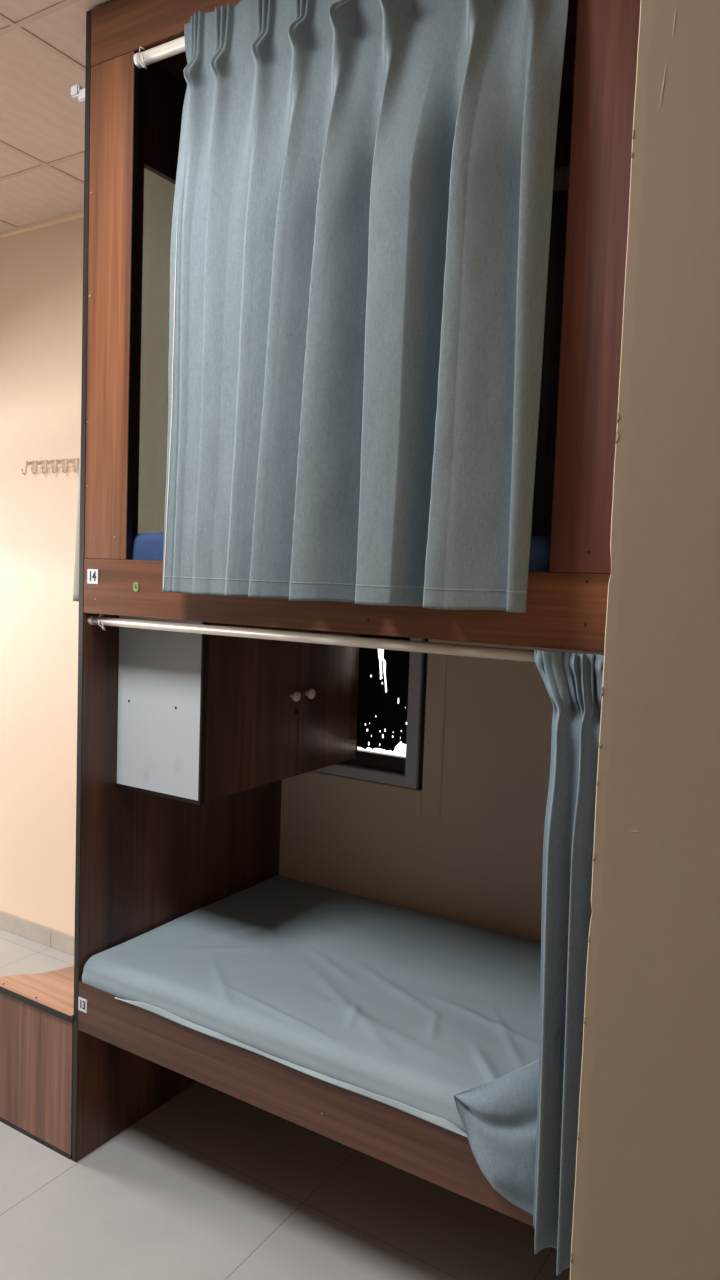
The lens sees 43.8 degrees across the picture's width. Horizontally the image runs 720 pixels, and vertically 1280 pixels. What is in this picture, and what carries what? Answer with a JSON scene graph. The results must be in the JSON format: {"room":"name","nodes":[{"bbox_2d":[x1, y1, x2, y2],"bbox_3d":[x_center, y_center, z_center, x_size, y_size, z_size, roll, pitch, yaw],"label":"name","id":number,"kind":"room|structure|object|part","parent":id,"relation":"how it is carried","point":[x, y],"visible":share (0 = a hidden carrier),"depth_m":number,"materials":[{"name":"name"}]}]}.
{"room":"dormitory","nodes":[
{"label":"dormitory","id":0,"kind":"room"},
{"bbox_2d":[0,0,112,231],"bbox_3d":[-1.556,-1.485,0.205,8.200,0.103,6.476,5,5,32],"label":"ceiling","id":1,"kind":"structure","parent":0,"point":[43,42],"depth_m":2.69,"materials":[{"name":"tile"}]},
{"bbox_2d":[0,928,569,1279],"bbox_3d":[-1.665,1.575,0.427,8.200,0.120,6.476,5,5,32],"label":"floor","id":2,"kind":"structure","parent":0,"point":[211,1183],"depth_m":2.25,"materials":[{"name":"tile"}]},
{"bbox_2d":[0,966,73,1159],"bbox_3d":[-0.858,1.176,2.696,0.457,0.405,0.427,5,5,32],"label":"storage bench","id":3,"kind":"object","parent":2,"relation":"on","point":[37,1010],"visible":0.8,"depth_m":2.48,"materials":[{"name":"brown wood"}]},
{"bbox_2d":[72,0,640,1225],"bbox_3d":[0.311,-0.024,2.180,1.900,2.955,0.878,5,5,32],"label":"bunk bed","id":4,"kind":"object","parent":2,"relation":"on","point":[144,862],"visible":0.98,"depth_m":2.18,"materials":[{"name":"brown wood"}]},
{"bbox_2d":[71,84,84,102],"bbox_3d":[-0.482,-1.382,2.585,0.056,0.042,0.840,5,5,32],"label":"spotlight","id":5,"kind":"object","parent":4,"relation":"attached to","point":[77,92],"visible":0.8,"depth_m":2.23,"materials":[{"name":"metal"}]},
{"bbox_2d":[73,168,174,600],"bbox_3d":[-0.512,-0.745,2.636,0.062,1.257,0.800,5,5,32],"label":"curtain","id":6,"kind":"object","parent":5,"relation":"hanging from","point":[159,193],"visible":0.11,"depth_m":2.53,"materials":[{"name":"beige fabric"}]},
{"bbox_3d":[-0.731,0.963,2.364,0.032,0.036,0.002,5,5,32],"label":"number plate","id":7,"kind":"part","parent":4,"relation":"part of","materials":[{"name":"white plastic"}]},
{"bbox_3d":[-0.678,-0.161,2.273,0.039,0.037,0.002,5,5,32],"label":"number plate","id":8,"kind":"part","parent":4,"relation":"part of","materials":[{"name":"white plastic"}]},
{"bbox_2d":[133,36,184,68],"bbox_3d":[-0.069,-1.337,1.846,1.082,0.048,0.034,5,5,32],"label":"curtain rod","id":9,"kind":"object","parent":4,"relation":"attached to","point":[174,47],"visible":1,"depth_m":2.08,"materials":[{"name":"white metal"}]},
{"bbox_2d":[162,0,568,612],"bbox_3d":[-0.055,-0.714,1.784,0.902,1.276,0.113,5,5,34],"label":"curtain","id":10,"kind":"object","parent":9,"relation":"hanging from","point":[361,219],"visible":1,"depth_m":1.74,"materials":[{"name":"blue fabric"}]},
{"bbox_3d":[0.136,-1.411,1.715,1.864,0.135,0.018,5,5,32],"label":"head rail","id":11,"kind":"part","parent":4,"relation":"part of","materials":[{"name":"brown wood"}]},
{"bbox_3d":[-0.486,-0.089,2.675,0.018,2.955,0.873,5,5,32],"label":"panel","id":12,"kind":"part","parent":4,"relation":"part of","materials":[{"name":"brown wood"}]},
{"bbox_2d":[116,616,359,804],"bbox_3d":[-0.317,0.152,2.647,0.329,0.488,0.747,5,5,32],"label":"upper cabinet","id":13,"kind":"object","parent":4,"relation":"attached to","point":[202,718],"visible":0.91,"depth_m":2.39,"materials":[{"name":"brown wood"}]},
{"bbox_3d":[-0.291,0.165,2.449,0.018,0.484,0.401,5,5,32],"label":"door","id":14,"kind":"part","parent":13,"relation":"part of","materials":[{"name":"brown wood"}]},
{"bbox_3d":[-0.187,0.161,2.574,0.030,0.032,0.032,5,5,32],"label":"knob","id":15,"kind":"part","parent":13,"relation":"part of","materials":[{"name":"beige"}]},
{"bbox_3d":[-0.147,0.158,2.638,0.030,0.032,0.032,5,5,32],"label":"knob","id":16,"kind":"part","parent":13,"relation":"part of","materials":[{"name":"beige metal"}]},
{"bbox_3d":[-0.099,0.149,2.759,0.018,0.484,0.327,5,5,32],"label":"door","id":17,"kind":"part","parent":13,"relation":"part of","materials":[{"name":"brown wood"}]},
{"bbox_3d":[0.049,1.032,1.893,1.864,0.133,0.018,5,5,32],"label":"rail","id":18,"kind":"part","parent":4,"relation":"part of","materials":[{"name":"brown wood"}]},
{"bbox_2d":[82,875,540,1137],"bbox_3d":[0.270,0.910,2.243,1.839,0.085,0.873,5,5,32],"label":"mattress","id":19,"kind":"object","parent":4,"relation":"on","point":[410,1011],"visible":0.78,"depth_m":2.25,"materials":[{"name":"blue fabric"}]},
{"bbox_2d":[88,614,534,661],"bbox_3d":[0.093,0.015,1.832,1.862,0.042,0.028,5,5,32],"label":"curtain rod","id":20,"kind":"object","parent":4,"relation":"attached to","point":[329,639],"visible":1,"depth_m":1.93,"materials":[{"name":"silver metal"}]},
{"bbox_2d":[453,650,603,1275],"bbox_3d":[0.339,0.576,1.621,0.381,1.108,0.114,5,5,32],"label":"curtain","id":21,"kind":"object","parent":20,"relation":"hanging from","point":[521,1125],"visible":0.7,"depth_m":1.60,"materials":[{"name":"fabric"}]},
{"bbox_3d":[0.089,-0.076,1.812,1.864,0.139,0.018,5,5,32],"label":"rail","id":22,"kind":"part","parent":4,"relation":"part of","materials":[{"name":"brown wood"}]},
{"bbox_2d":[119,533,594,573],"bbox_3d":[0.312,-0.147,2.173,1.839,0.173,0.833,5,5,32],"label":"mattress","id":23,"kind":"object","parent":4,"relation":"on","point":[145,546],"visible":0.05,"depth_m":2.18,"materials":[{"name":"blue fabric"}]},
{"bbox_3d":[0.564,-0.787,2.490,1.864,1.424,0.019,5,5,32],"label":"panel","id":24,"kind":"part","parent":4,"relation":"part of","materials":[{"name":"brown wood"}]},
{"bbox_2d":[0,217,603,942],"bbox_3d":[0.044,-0.095,2.978,7.800,2.962,0.200,5,5,32],"label":"wall","id":25,"kind":"structure","parent":0,"point":[479,863],"depth_m":3.58,"materials":[{"name":"beige paint"}]},
{"bbox_2d":[0,910,74,955],"bbox_3d":[-1.850,1.203,4.097,3.588,0.077,0.011,5,5,32],"label":"baseboard","id":26,"kind":"structure","parent":25,"relation":"attached to","point":[50,937],"depth_m":3.79,"materials":[{"name":"tile"}]},
{"bbox_2d":[0,210,83,237],"bbox_3d":[-1.747,-1.703,3.880,3.594,0.014,0.022,5,5,32],"label":"trim","id":27,"kind":"structure","parent":25,"relation":"attached to","point":[78,214],"depth_m":3.58,"materials":[{"name":"beige wood"}]},
{"bbox_2d":[21,458,79,474],"bbox_3d":[-1.228,-0.697,3.593,0.402,0.060,0.046,5,5,32],"label":"hook rail","id":28,"kind":"object","parent":25,"relation":"attached to","point":[58,464],"visible":0.87,"depth_m":3.62,"materials":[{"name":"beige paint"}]},
{"bbox_3d":[-1.224,-0.707,3.616,0.385,0.024,0.003,5,5,32],"label":"plate","id":29,"kind":"part","parent":28,"relation":"part of","materials":[{"name":"beige paint"}]},
{"bbox_2d":[282,639,447,816],"bbox_3d":[0.013,-0.050,2.885,0.608,1.157,0.016,5,5,32],"label":"trim","id":30,"kind":"structure","parent":25,"relation":"attached to","point":[426,801],"depth_m":2.78,"materials":[{"name":"beige paint"}]},
{"bbox_2d":[313,634,427,788],"bbox_3d":[0.010,-0.054,2.925,0.523,1.015,0.079,5,5,32],"label":"window","id":31,"kind":"structure","parent":25,"relation":"in","point":[406,671],"depth_m":2.87,"materials":[{"name":"black glass"}]},
{"bbox_3d":[-0.017,0.387,2.960,0.418,0.051,0.027,5,5,32],"label":"sash rail","id":32,"kind":"part","parent":31,"relation":"part of","materials":[{"name":"brown"}]},
{"bbox_2d":[570,0,719,1279],"bbox_3d":[1.547,0.143,0.429,2.744,2.962,0.490,5,5,32],"label":"wall","id":33,"kind":"structure","parent":0,"point":[646,1206],"depth_m":0.91,"materials":[{"name":"beige paint"}]}
]}

